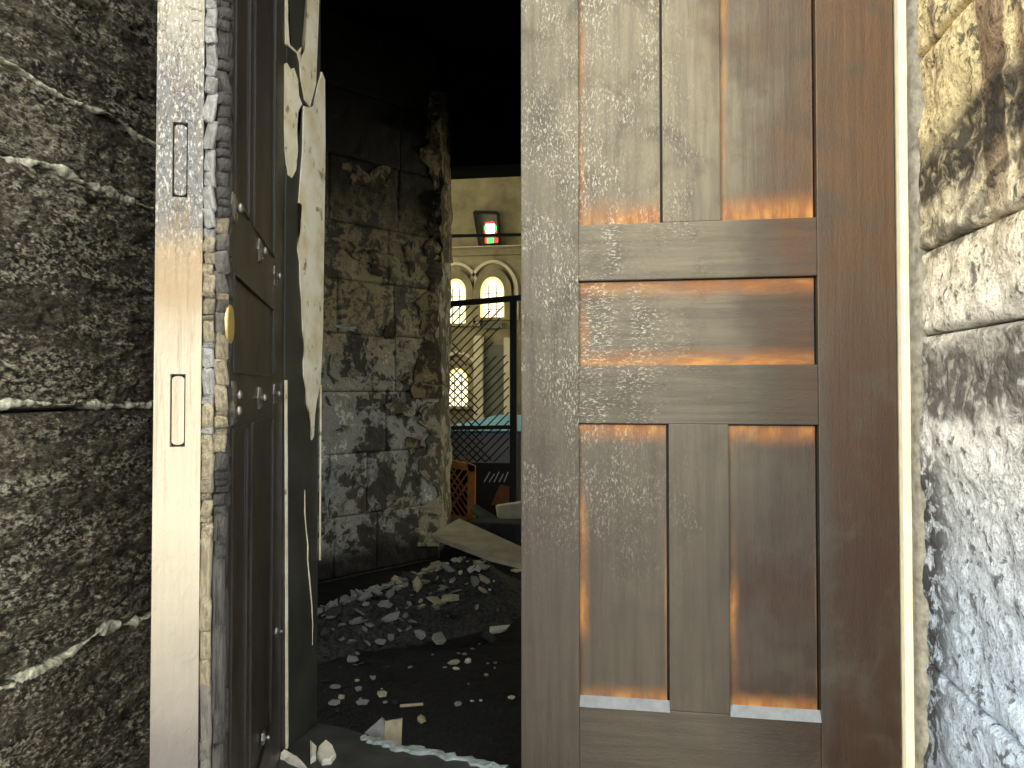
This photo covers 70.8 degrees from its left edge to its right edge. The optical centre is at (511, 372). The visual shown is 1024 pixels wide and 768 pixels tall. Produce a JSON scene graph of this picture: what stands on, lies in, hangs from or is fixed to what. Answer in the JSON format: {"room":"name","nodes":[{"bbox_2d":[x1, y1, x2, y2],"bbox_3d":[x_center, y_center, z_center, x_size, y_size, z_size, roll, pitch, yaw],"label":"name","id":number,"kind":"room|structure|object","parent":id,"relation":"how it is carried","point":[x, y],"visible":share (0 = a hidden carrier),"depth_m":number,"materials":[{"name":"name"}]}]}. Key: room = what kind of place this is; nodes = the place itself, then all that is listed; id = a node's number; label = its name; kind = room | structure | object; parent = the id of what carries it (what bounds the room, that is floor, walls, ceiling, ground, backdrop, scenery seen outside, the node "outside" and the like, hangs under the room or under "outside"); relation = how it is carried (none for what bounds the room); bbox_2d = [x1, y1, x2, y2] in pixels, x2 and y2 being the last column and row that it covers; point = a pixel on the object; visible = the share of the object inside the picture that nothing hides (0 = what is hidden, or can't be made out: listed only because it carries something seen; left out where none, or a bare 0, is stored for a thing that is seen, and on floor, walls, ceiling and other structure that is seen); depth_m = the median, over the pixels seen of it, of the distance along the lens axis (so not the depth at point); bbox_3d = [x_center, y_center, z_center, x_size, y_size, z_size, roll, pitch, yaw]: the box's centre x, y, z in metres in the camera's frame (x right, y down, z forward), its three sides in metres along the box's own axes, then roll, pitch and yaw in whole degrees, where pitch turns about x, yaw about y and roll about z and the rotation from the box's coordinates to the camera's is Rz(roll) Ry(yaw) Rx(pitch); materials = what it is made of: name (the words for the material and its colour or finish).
{"room":"ruined building entrance","nodes":[
{"label":"ruined building entrance","id":0,"kind":"room"},
{"bbox_2d":[0,407,70,411],"bbox_3d":[-3.301,-0.939,1.982,4.880,4.800,1.320,0,-1,9],"label":"wall","id":1,"kind":"structure","parent":0,"point":[55,408],"depth_m":1.39,"materials":[{"name":"stone"}]},
{"bbox_2d":[0,0,157,767],"bbox_3d":[-0.846,-0.309,1.472,0.149,3.512,1.392,0,-1,9],"label":"wall","id":2,"kind":"structure","parent":0,"point":[78,78],"depth_m":1.34,"materials":[{"name":"stone"}]},
{"bbox_2d":[150,0,284,767],"bbox_3d":[-0.561,-0.212,1.494,0.117,2.414,0.843,0,-1,-12],"label":"door","id":3,"kind":"structure","parent":2,"relation":"in","point":[215,690],"depth_m":1.09,"materials":[{"name":"brown wood"}]},
{"bbox_2d":[280,0,325,754],"bbox_3d":[-0.690,-0.152,2.038,0.222,2.520,0.281,0,-1,9],"label":"door frame","id":4,"kind":"structure","parent":2,"relation":"attached to","point":[304,83],"depth_m":2.01,"materials":[{"name":"beige wood"}]},
{"bbox_2d":[317,7,452,584],"bbox_3d":[-1.106,-0.730,4.445,1.725,3.885,1.523,0,-1,-14],"label":"wall","id":5,"kind":"structure","parent":0,"point":[386,454],"depth_m":4.42,"materials":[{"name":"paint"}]},
{"bbox_2d":[317,521,520,767],"bbox_3d":[1.288,1.346,8.394,12.000,0.100,12.963,0,-1,9],"label":"floor","id":6,"kind":"structure","parent":0,"point":[489,729],"depth_m":2.67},
{"bbox_2d":[328,699,339,705],"bbox_3d":[-0.630,1.168,2.551,0.040,0.006,0.048,0,-1,-15],"label":"rubble piece","id":7,"kind":"object","parent":6,"relation":"on","point":[334,702],"visible":1,"depth_m":2.54,"materials":[{"name":"grey stone"}]},
{"bbox_2d":[330,684,340,688],"bbox_3d":[-0.659,1.171,2.688,0.043,0.005,0.036,0,-1,8],"label":"rubble piece","id":8,"kind":"object","parent":6,"relation":"on","point":[335,686],"visible":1,"depth_m":2.68,"materials":[{"name":"grey stone"}]},
{"bbox_2d":[347,655,358,661],"bbox_3d":[-0.652,1.172,2.951,0.046,0.014,0.066,0,-1,-20],"label":"rubble piece","id":9,"kind":"object","parent":6,"relation":"on","point":[350,658],"visible":1,"depth_m":2.94,"materials":[{"name":"grey stone"}]},
{"bbox_2d":[356,699,368,705],"bbox_3d":[-0.529,1.164,2.547,0.041,0.013,0.041,0,-1,21],"label":"rubble piece","id":10,"kind":"object","parent":6,"relation":"on","point":[360,701],"visible":1,"depth_m":2.54,"materials":[{"name":"grey stone"}]},
{"bbox_2d":[377,690,386,696],"bbox_3d":[-0.472,1.167,2.619,0.036,0.017,0.037,0,-1,-6],"label":"rubble piece","id":11,"kind":"object","parent":6,"relation":"on","point":[383,693],"visible":1,"depth_m":2.61,"materials":[{"name":"beige stone"}]},
{"bbox_2d":[400,703,422,706],"bbox_3d":[-0.352,1.165,2.526,0.080,0.007,0.008,0,-1,-11],"label":"stick","id":12,"kind":"object","parent":6,"relation":"on","point":[411,704],"visible":1,"depth_m":2.52,"materials":[{"name":"beige wood"}]},
{"bbox_2d":[317,557,520,663],"bbox_3d":[-0.544,1.083,3.417,1.566,0.243,1.719,0,-1,9],"label":"rubble heap","id":13,"kind":"object","parent":6,"relation":"on","point":[504,595],"visible":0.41,"depth_m":3.36,"materials":[{"name":"grey gravel"}]},
{"bbox_2d":[317,607,322,615],"bbox_3d":[-0.881,1.072,3.213,0.073,0.043,0.047,0,-1,-9],"label":"rubble piece","id":14,"kind":"object","parent":13,"relation":"on","point":[319,610],"visible":0.38,"depth_m":3.21,"materials":[{"name":"grey stone"}]},
{"bbox_2d":[320,626,331,637],"bbox_3d":[-0.798,1.113,3.085,0.051,0.034,0.061,0,-1,11],"label":"rubble piece","id":15,"kind":"object","parent":13,"relation":"on","point":[325,632],"visible":1,"depth_m":3.07,"materials":[{"name":"grey stone"}]},
{"bbox_2d":[326,601,335,610],"bbox_3d":[-0.824,1.054,3.274,0.055,0.051,0.054,1,-2,-41],"label":"rubble piece","id":16,"kind":"object","parent":13,"relation":"on","point":[330,604],"visible":0.78,"depth_m":3.25,"materials":[{"name":"grey stone"}]},
{"bbox_2d":[325,605,341,618],"bbox_3d":[-0.796,1.065,3.208,0.082,0.055,0.062,1,-2,-39],"label":"rubble piece","id":17,"kind":"object","parent":13,"relation":"on","point":[334,611],"visible":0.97,"depth_m":3.19,"materials":[{"name":"grey stone"}]},
{"bbox_2d":[334,632,344,639],"bbox_3d":[-0.735,1.128,3.089,0.042,0.024,0.045,-1,-1,27],"label":"rubble piece","id":18,"kind":"object","parent":13,"relation":"on","point":[342,634],"visible":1,"depth_m":3.08,"materials":[{"name":"grey stone"}]},
{"bbox_2d":[339,595,351,602],"bbox_3d":[-0.787,1.075,3.416,0.054,0.029,0.089,0,-1,-4],"label":"rubble piece","id":19,"kind":"object","parent":13,"relation":"on","point":[343,596],"visible":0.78,"depth_m":3.41,"materials":[{"name":"grey stone"}]},
{"bbox_2d":[347,639,356,643],"bbox_3d":[-0.685,1.146,3.068,0.035,0.037,0.045,0,-1,20],"label":"rubble piece","id":20,"kind":"object","parent":13,"relation":"on","point":[350,641],"visible":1,"depth_m":3.06,"materials":[{"name":"grey stone"}]},
{"bbox_2d":[350,590,356,599],"bbox_3d":[-0.745,1.075,3.468,0.060,0.046,0.102,0,-1,-21],"label":"rubble piece","id":21,"kind":"object","parent":13,"relation":"on","point":[353,594],"visible":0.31,"depth_m":3.45,"materials":[{"name":"grey stone"}]},
{"bbox_2d":[350,617,362,624],"bbox_3d":[-0.689,1.097,3.185,0.064,0.026,0.038,1,-1,-36],"label":"rubble piece","id":22,"kind":"object","parent":13,"relation":"on","point":[355,620],"visible":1,"depth_m":3.18,"materials":[{"name":"grey stone"}]},
{"bbox_2d":[353,608,364,614],"bbox_3d":[-0.691,1.075,3.240,0.055,0.055,0.079,1,-2,-38],"label":"rubble piece","id":23,"kind":"object","parent":13,"relation":"on","point":[355,609],"visible":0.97,"depth_m":3.21,"materials":[{"name":"grey stone"}]},
{"bbox_2d":[354,588,370,598],"bbox_3d":[-0.697,1.035,3.361,0.079,0.066,0.052,0,-1,13],"label":"rubble piece","id":24,"kind":"object","parent":13,"relation":"on","point":[359,593],"visible":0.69,"depth_m":3.35,"materials":[{"name":"grey stone"}]},
{"bbox_2d":[357,592,372,600],"bbox_3d":[-0.681,1.038,3.336,0.059,0.041,0.063,1,-2,-41],"label":"rubble piece","id":25,"kind":"object","parent":13,"relation":"on","point":[367,595],"visible":1,"depth_m":3.32,"materials":[{"name":"grey stone"}]},
{"bbox_2d":[363,615,370,622],"bbox_3d":[-0.647,1.098,3.207,0.036,0.032,0.030,0,-1,-10],"label":"rubble piece","id":26,"kind":"object","parent":13,"relation":"on","point":[365,616],"visible":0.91,"depth_m":3.20,"materials":[{"name":"grey stone"}]},
{"bbox_2d":[365,622,373,626],"bbox_3d":[-0.631,1.114,3.187,0.043,0.018,0.061,0,-1,14],"label":"rubble piece","id":27,"kind":"object","parent":13,"relation":"on","point":[369,624],"visible":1,"depth_m":3.18,"materials":[{"name":"grey stone"}]},
{"bbox_2d":[366,584,378,590],"bbox_3d":[-0.659,1.030,3.417,0.058,0.055,0.061,0,-1,18],"label":"rubble piece","id":28,"kind":"object","parent":13,"relation":"on","point":[375,587],"visible":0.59,"depth_m":3.41,"materials":[{"name":"grey stone"}]},
{"bbox_2d":[374,590,382,595],"bbox_3d":[-0.629,1.030,3.376,0.056,0.035,0.044,-1,-2,38],"label":"rubble piece","id":29,"kind":"object","parent":13,"relation":"on","point":[377,592],"visible":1,"depth_m":3.36,"materials":[{"name":"grey stone"}]},
{"bbox_2d":[374,639,385,644],"bbox_3d":[-0.567,1.159,3.104,0.057,0.023,0.026,1,-1,-31],"label":"rubble piece","id":30,"kind":"object","parent":13,"relation":"on","point":[378,641],"visible":1,"depth_m":3.10,"materials":[{"name":"grey stone"}]},
{"bbox_2d":[377,600,388,606],"bbox_3d":[-0.593,1.062,3.319,0.054,0.024,0.040,0,-1,-4],"label":"rubble piece","id":31,"kind":"object","parent":13,"relation":"on","point":[382,603],"visible":1,"depth_m":3.31,"materials":[{"name":"grey stone"}]},
{"bbox_2d":[385,588,394,598],"bbox_3d":[-0.574,1.037,3.386,0.042,0.042,0.065,1,-1,-30],"label":"rubble piece","id":32,"kind":"object","parent":13,"relation":"on","point":[389,593],"visible":1,"depth_m":3.37,"materials":[{"name":"grey stone"}]},
{"bbox_2d":[381,611,399,622],"bbox_3d":[-0.546,1.103,3.249,0.081,0.050,0.047,0,-1,-1],"label":"rubble piece","id":33,"kind":"object","parent":13,"relation":"on","point":[388,618],"visible":1,"depth_m":3.24,"materials":[{"name":"grey stone"}]},
{"bbox_2d":[388,634,393,641],"bbox_3d":[-0.529,1.157,3.144,0.030,0.024,0.050,0,-1,-5],"label":"rubble piece","id":34,"kind":"object","parent":13,"relation":"on","point":[390,636],"visible":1,"depth_m":3.14,"materials":[{"name":"grey stone"}]},
{"bbox_2d":[391,575,401,584],"bbox_3d":[-0.571,1.027,3.560,0.054,0.047,0.047,0,-1,-17],"label":"rubble piece","id":35,"kind":"object","parent":13,"relation":"on","point":[398,582],"visible":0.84,"depth_m":3.56,"materials":[{"name":"beige stone"}]},
{"bbox_2d":[393,586,401,590],"bbox_3d":[-0.546,1.025,3.430,0.042,0.013,0.055,0,-1,-18],"label":"rubble piece","id":36,"kind":"object","parent":13,"relation":"on","point":[396,588],"visible":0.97,"depth_m":3.42,"materials":[{"name":"grey stone"}]},
{"bbox_2d":[401,571,413,580],"bbox_3d":[-0.506,1.004,3.558,0.092,0.041,0.043,0,-1,5],"label":"rubble piece","id":37,"kind":"object","parent":13,"relation":"on","point":[404,574],"visible":0.66,"depth_m":3.56,"materials":[{"name":"black stone"}]},
{"bbox_2d":[407,573,415,579],"bbox_3d":[-0.481,1.004,3.530,0.070,0.043,0.043,1,-2,-37],"label":"rubble piece","id":38,"kind":"object","parent":13,"relation":"on","point":[411,576],"visible":0.56,"depth_m":3.52,"materials":[{"name":"black stone"}]},
{"bbox_2d":[413,576,421,592],"bbox_3d":[-0.458,1.019,3.481,0.042,0.065,0.102,0,-1,-15],"label":"rubble piece","id":39,"kind":"object","parent":13,"relation":"on","point":[417,584],"visible":1,"depth_m":3.46,"materials":[{"name":"beige stone"}]},
{"bbox_2d":[414,629,425,639],"bbox_3d":[-0.402,1.160,3.198,0.060,0.038,0.045,0,-1,13],"label":"rubble piece","id":40,"kind":"object","parent":13,"relation":"on","point":[420,634],"visible":1,"depth_m":3.18,"materials":[{"name":"grey stone"}]},
{"bbox_2d":[417,604,425,609],"bbox_3d":[-0.422,1.092,3.354,0.043,0.043,0.055,0,-1,-15],"label":"rubble piece","id":41,"kind":"object","parent":13,"relation":"on","point":[421,606],"visible":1,"depth_m":3.34,"materials":[{"name":"beige stone"}]},
{"bbox_2d":[427,572,436,580],"bbox_3d":[-0.393,1.003,3.548,0.047,0.042,0.062,0,-1,-2],"label":"rubble piece","id":42,"kind":"object","parent":13,"relation":"on","point":[431,576],"visible":1,"depth_m":3.53,"materials":[{"name":"black stone"}]},
{"bbox_2d":[425,596,441,603],"bbox_3d":[-0.361,1.077,3.415,0.084,0.027,0.063,-1,-2,45],"label":"rubble piece","id":43,"kind":"object","parent":13,"relation":"on","point":[436,600],"visible":1,"depth_m":3.40,"materials":[{"name":"beige stone"}]},
{"bbox_2d":[432,604,439,609],"bbox_3d":[-0.360,1.099,3.382,0.033,0.043,0.053,1,-2,-38],"label":"rubble piece","id":44,"kind":"object","parent":13,"relation":"on","point":[433,605],"visible":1,"depth_m":3.37,"materials":[{"name":"grey stone"}]},
{"bbox_2d":[430,560,442,571],"bbox_3d":[-0.383,0.987,3.678,0.054,0.034,0.107,1,-1,-29],"label":"rubble piece","id":45,"kind":"object","parent":13,"relation":"on","point":[438,563],"visible":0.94,"depth_m":3.66,"materials":[{"name":"beige stone"}]},
{"bbox_2d":[432,632,445,644],"bbox_3d":[-0.321,1.167,3.163,0.051,0.039,0.093,-1,-1,26],"label":"rubble piece","id":46,"kind":"object","parent":13,"relation":"on","point":[438,638],"visible":1,"depth_m":3.15,"materials":[{"name":"grey stone"}]},
{"bbox_2d":[441,562,454,571],"bbox_3d":[-0.325,0.979,3.636,0.070,0.052,0.043,-1,-2,42],"label":"rubble piece","id":47,"kind":"object","parent":13,"relation":"on","point":[445,566],"visible":1,"depth_m":3.63,"materials":[{"name":"grey stone"}]},
{"bbox_2d":[441,593,458,601],"bbox_3d":[-0.297,1.079,3.448,0.091,0.040,0.055,0,-1,-16],"label":"rubble piece","id":48,"kind":"object","parent":13,"relation":"on","point":[449,597],"visible":1,"depth_m":3.44,"materials":[{"name":"beige stone"}]},
{"bbox_2d":[467,566,475,572],"bbox_3d":[-0.209,0.999,3.662,0.038,0.031,0.037,1,-1,-25],"label":"rubble piece","id":49,"kind":"object","parent":13,"relation":"on","point":[470,569],"visible":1,"depth_m":3.65,"materials":[{"name":"grey stone"}]},
{"bbox_2d":[471,576,479,586],"bbox_3d":[-0.176,1.040,3.593,0.048,0.048,0.074,1,-2,-39],"label":"rubble piece","id":50,"kind":"object","parent":13,"relation":"on","point":[474,579],"visible":1,"depth_m":3.58,"materials":[{"name":"grey stone"}]},
{"bbox_2d":[431,518,520,568],"bbox_3d":[-0.175,0.929,3.882,0.312,0.095,1.097,1,-1,-31],"label":"board","id":51,"kind":"object","parent":13,"relation":"on","point":[460,534],"visible":0.68,"depth_m":3.89,"materials":[{"name":"beige wood"}]},
{"bbox_2d":[473,560,483,565],"bbox_3d":[-0.171,0.982,3.708,0.037,0.041,0.092,1,-1,-35],"label":"rubble piece","id":52,"kind":"object","parent":13,"relation":"on","point":[476,562],"visible":0.91,"depth_m":3.69,"materials":[{"name":"beige stone"}]},
{"bbox_2d":[478,586,487,593],"bbox_3d":[-0.140,1.074,3.557,0.065,0.032,0.044,-1,-2,43],"label":"rubble piece","id":53,"kind":"object","parent":13,"relation":"on","point":[481,589],"visible":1,"depth_m":3.54,"materials":[{"name":"beige stone"}]},
{"bbox_2d":[479,564,489,569],"bbox_3d":[-0.141,0.995,3.689,0.062,0.030,0.058,0,-1,10],"label":"rubble piece","id":54,"kind":"object","parent":13,"relation":"on","point":[484,567],"visible":0.97,"depth_m":3.67,"materials":[{"name":"beige stone"}]},
{"bbox_2d":[479,575,489,583],"bbox_3d":[-0.134,1.038,3.622,0.063,0.035,0.039,-1,-1,23],"label":"rubble piece","id":55,"kind":"object","parent":13,"relation":"on","point":[484,579],"visible":1,"depth_m":3.61,"materials":[{"name":"beige stone"}]},
{"bbox_2d":[480,631,496,641],"bbox_3d":[-0.107,1.174,3.207,0.068,0.067,0.078,1,-2,-37],"label":"rubble piece","id":56,"kind":"object","parent":13,"relation":"on","point":[487,636],"visible":0.97,"depth_m":3.18,"materials":[{"name":"grey stone"}]},
{"bbox_2d":[417,714,425,723],"bbox_3d":[-0.303,1.163,2.421,0.030,0.025,0.038,0,-1,-10],"label":"rubble piece","id":57,"kind":"object","parent":6,"relation":"on","point":[421,719],"visible":1,"depth_m":2.41,"materials":[{"name":"beige stone"}]},
{"bbox_2d":[448,659,459,664],"bbox_3d":[-0.235,1.174,2.926,0.047,0.007,0.064,-1,-1,25],"label":"rubble piece","id":58,"kind":"object","parent":6,"relation":"on","point":[455,661],"visible":1,"depth_m":2.92,"materials":[{"name":"beige stone"}]},
{"bbox_2d":[454,701,461,705],"bbox_3d":[-0.190,1.168,2.543,0.028,0.012,0.024,0,-1,-9],"label":"rubble piece","id":59,"kind":"object","parent":6,"relation":"on","point":[457,703],"visible":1,"depth_m":2.54,"materials":[{"name":"grey stone"}]},
{"bbox_2d":[450,452,475,521],"bbox_3d":[-0.420,0.921,5.547,0.283,0.630,0.040,0,-1,9],"label":"wooden screen","id":60,"kind":"object","parent":6,"relation":"on","point":[462,474],"visible":0.44,"depth_m":5.53,"materials":[{"name":"orange wood"}]},
{"bbox_2d":[464,658,470,663],"bbox_3d":[-0.179,1.175,2.943,0.022,0.022,0.030,-1,-2,43],"label":"rubble piece","id":61,"kind":"object","parent":6,"relation":"on","point":[468,660],"visible":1,"depth_m":2.94,"materials":[{"name":"grey stone"}]},
{"bbox_2d":[449,295,520,517],"bbox_3d":[-0.195,0.389,5.726,0.685,2.021,0.050,0,-1,9],"label":"metal fence","id":62,"kind":"object","parent":6,"relation":"on","point":[486,491],"visible":0.66,"depth_m":5.71,"materials":[{"name":"black metal"}]},
{"bbox_2d":[484,472,508,504],"bbox_3d":[-0.123,0.907,5.662,0.201,0.264,0.023,0,-1,9],"label":"lattice","id":63,"kind":"object","parent":62,"relation":"attached to","point":[502,495],"visible":1,"depth_m":5.66,"materials":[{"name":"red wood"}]},
{"bbox_2d":[450,415,520,500],"bbox_3d":[0.303,0.920,8.169,1.578,0.743,3.741,0,-1,9],"label":"platform","id":64,"kind":"object","parent":6,"relation":"on","point":[505,457],"visible":0.15,"depth_m":6.38,"materials":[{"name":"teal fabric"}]},
{"bbox_2d":[466,518,520,555],"bbox_3d":[0.078,1.109,4.840,0.750,0.225,0.200,0,-1,9],"label":"block","id":65,"kind":"object","parent":6,"relation":"on","point":[508,529],"visible":0.23,"depth_m":4.77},
{"bbox_2d":[470,504,497,517],"bbox_3d":[-0.073,1.107,5.101,0.107,0.299,0.596,1,-2,-45],"label":"beam","id":66,"kind":"structure","parent":65,"relation":"on","point":[478,511],"depth_m":5.21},
{"bbox_2d":[489,625,509,633],"bbox_3d":[-0.055,1.173,3.293,0.103,0.035,0.049,0,-1,-10],"label":"rubble piece","id":67,"kind":"object","parent":6,"relation":"on","point":[502,628],"visible":0.97,"depth_m":3.28,"materials":[{"name":"grey stone"}]},
{"bbox_2d":[496,501,520,518],"bbox_3d":[0.027,1.053,5.340,0.316,0.247,0.226,0,-1,9],"label":"box","id":68,"kind":"object","parent":6,"relation":"on","point":[512,510],"visible":0.41,"depth_m":5.26,"materials":[{"name":"beige cardboard"}]},
{"bbox_2d":[511,569,520,572],"bbox_3d":[0.026,1.202,4.379,0.071,0.009,0.079,0,-1,-9],"label":"rubble piece","id":69,"kind":"object","parent":6,"relation":"on","point":[512,570],"visible":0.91,"depth_m":4.37,"materials":[{"name":"beige stone"}]},
{"bbox_2d":[321,0,520,62],"bbox_3d":[0.514,-2.204,3.408,12.000,0.150,2.600,0,-1,9],"label":"ceiling","id":70,"kind":"structure","parent":0,"point":[454,30],"depth_m":4.33,"materials":[{"name":"black"}]},
{"bbox_2d":[449,176,520,424],"bbox_3d":[1.982,-1.708,12.988,12.000,6.400,0.200,0,-1,9],"label":"wall","id":71,"kind":"structure","parent":0,"point":[502,195],"depth_m":13.28,"materials":[{"name":"paint"}]},
{"bbox_2d":[449,351,473,408],"bbox_3d":[-0.996,0.130,13.253,0.896,1.062,0.100,0,-1,9],"label":"window","id":72,"kind":"structure","parent":71,"relation":"in","point":[469,370],"depth_m":13.24,"materials":[{"name":"glass"}]},
{"bbox_2d":[450,262,479,326],"bbox_3d":[-1.036,-1.454,13.293,0.897,1.188,0.100,0,-1,9],"label":"window","id":73,"kind":"structure","parent":71,"relation":"in","point":[461,285],"depth_m":13.26,"materials":[{"name":"paint"}]},
{"bbox_2d":[473,335,483,419],"bbox_3d":[-0.609,0.275,13.166,0.167,1.912,0.150,0,-1,9],"label":"trim","id":74,"kind":"structure","parent":71,"relation":"attached to","point":[480,342],"depth_m":13.10,"materials":[{"name":"stone"}]},
{"bbox_2d":[452,245,520,249],"bbox_3d":[-0.429,-2.303,13.177,1.873,0.019,0.180,0,-1,9],"label":"trim","id":75,"kind":"structure","parent":71,"relation":"attached to","point":[495,246],"depth_m":13.17,"materials":[{"name":"stone"}]},
{"bbox_2d":[452,253,520,256],"bbox_3d":[-0.424,-2.164,13.204,1.872,0.017,0.120,0,-1,9],"label":"trim","id":76,"kind":"structure","parent":71,"relation":"attached to","point":[501,254],"depth_m":13.21,"materials":[{"name":"paint"}]},
{"bbox_2d":[473,210,501,245],"bbox_3d":[-0.442,-2.636,13.196,0.533,0.679,0.140,0,-1,9],"label":"light fixture","id":77,"kind":"object","parent":71,"relation":"attached to","point":[486,222],"visible":0.9,"depth_m":13.17,"materials":[{"name":"black metal"}]},
{"bbox_2d":[483,323,502,328],"bbox_3d":[-0.348,-0.863,13.175,0.354,0.106,0.100,0,-1,9],"label":"panel","id":78,"kind":"object","parent":71,"relation":"attached to","point":[488,325],"visible":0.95,"depth_m":13.13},
{"bbox_2d":[470,260,517,320],"bbox_3d":[-0.357,-1.517,13.190,0.948,1.107,0.100,0,-1,9],"label":"window","id":79,"kind":"structure","parent":71,"relation":"in","point":[491,282],"depth_m":13.18,"materials":[{"name":"paint"}]},
{"bbox_2d":[484,345,503,417],"bbox_3d":[-0.325,0.359,13.171,0.390,1.741,0.050,0,-1,9],"label":"panel","id":80,"kind":"object","parent":71,"relation":"attached to","point":[492,351],"visible":0.43,"depth_m":13.15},
{"bbox_2d":[504,337,509,414],"bbox_3d":[-0.075,0.292,13.084,0.129,1.864,0.150,0,-1,9],"label":"trim","id":81,"kind":"structure","parent":71,"relation":"attached to","point":[506,340],"depth_m":13.02,"materials":[{"name":"stone"}]},
{"bbox_2d":[917,0,1023,767],"bbox_3d":[0.890,-0.318,1.064,0.146,3.514,1.114,0,-1,9],"label":"wall","id":82,"kind":"structure","parent":0,"point":[971,131],"depth_m":1.37,"materials":[{"name":"stone"}]},
{"bbox_2d":[892,0,914,767],"bbox_3d":[0.937,-0.191,1.724,0.050,2.585,0.116,0,-1,9],"label":"trim","id":83,"kind":"structure","parent":82,"relation":"attached to","point":[898,6],"depth_m":1.67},
{"bbox_2d":[906,0,930,767],"bbox_3d":[0.922,-0.056,1.642,0.026,2.820,0.085,0,-1,9],"label":"trim","id":84,"kind":"structure","parent":82,"relation":"attached to","point":[915,96],"depth_m":1.62,"materials":[{"name":"beige wood"}]},
{"bbox_3d":[-4.642,-1.777,9.703,0.100,6.400,8.300,0,-1,9],"label":"wall","id":85,"kind":"structure","parent":0,"visible":0},
{"bbox_2d":[452,233,520,237],"bbox_3d":[1.361,-1.738,8.935,12.001,0.214,0.044,0,-1,9],"label":"rod","id":86,"kind":"object","parent":85,"relation":"attached to","point":[493,234],"visible":0.02,"depth_m":9.17,"materials":[{"name":"black metal"}]},
{"bbox_3d":[-1.044,1.352,-6.850,28.000,0.150,18.200,0,-1,9],"label":"floor","id":87,"kind":"structure","parent":0,"visible":0},
{"bbox_3d":[0.077,1.301,1.599,1.661,0.305,0.837,0,-1,9],"label":"step","id":88,"kind":"structure","parent":87,"relation":"on","visible":0},
{"bbox_2d":[277,723,508,767],"bbox_3d":[0.100,1.082,1.754,1.661,0.160,0.442,0,-1,9],"label":"threshold","id":89,"kind":"object","parent":88,"relation":"on","point":[351,752],"visible":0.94,"depth_m":1.89,"materials":[{"name":"stone"}]},
{"bbox_2d":[280,749,306,767],"bbox_3d":[-0.553,0.996,1.855,0.118,0.017,0.035,-1,-2,38],"label":"crumb","id":90,"kind":"object","parent":89,"relation":"on","point":[288,757],"visible":1,"depth_m":1.85,"materials":[{"name":"beige stone"}]},
{"bbox_2d":[310,740,315,763],"bbox_3d":[-0.525,0.998,1.903,0.016,0.014,0.112,0,-1,-16],"label":"chip","id":91,"kind":"object","parent":89,"relation":"on","point":[312,745],"visible":1,"depth_m":1.88,"materials":[{"name":"beige stone"}]},
{"bbox_2d":[317,740,335,764],"bbox_3d":[-0.493,0.998,1.897,0.044,0.014,0.117,1,-1,-27],"label":"stone","id":92,"kind":"object","parent":89,"relation":"on","point":[326,754],"visible":1,"depth_m":1.87,"materials":[{"name":"beige stone"}]},
{"bbox_2d":[365,717,384,739],"bbox_3d":[-0.388,1.010,2.037,0.059,0.074,0.014,0,-1,9],"label":"shard","id":93,"kind":"object","parent":89,"relation":"on","point":[378,729],"visible":0.77,"depth_m":2.03},
{"bbox_2d":[384,718,401,745],"bbox_3d":[-0.338,1.023,2.039,0.058,0.094,0.014,0,-1,9],"label":"shard","id":94,"kind":"object","parent":89,"relation":"on","point":[393,728],"visible":0.64,"depth_m":2.03},
{"bbox_2d":[360,734,507,767],"bbox_3d":[-0.218,1.000,1.904,0.433,0.009,0.059,0,-1,21],"label":"crust","id":95,"kind":"object","parent":89,"relation":"on","point":[392,745],"visible":1,"depth_m":1.90,"materials":[{"name":"grey stone"}]},
{"bbox_3d":[0.120,-2.405,1.955,1.901,1.870,0.400,0,-1,9],"label":"wall","id":96,"kind":"structure","parent":0,"visible":0},
{"bbox_2d":[521,0,900,767],"bbox_3d":[0.469,-0.209,1.803,0.887,2.407,0.103,0,-1,9],"label":"door","id":97,"kind":"structure","parent":96,"relation":"in","point":[710,555],"depth_m":1.75,"materials":[{"name":"brown wood"}]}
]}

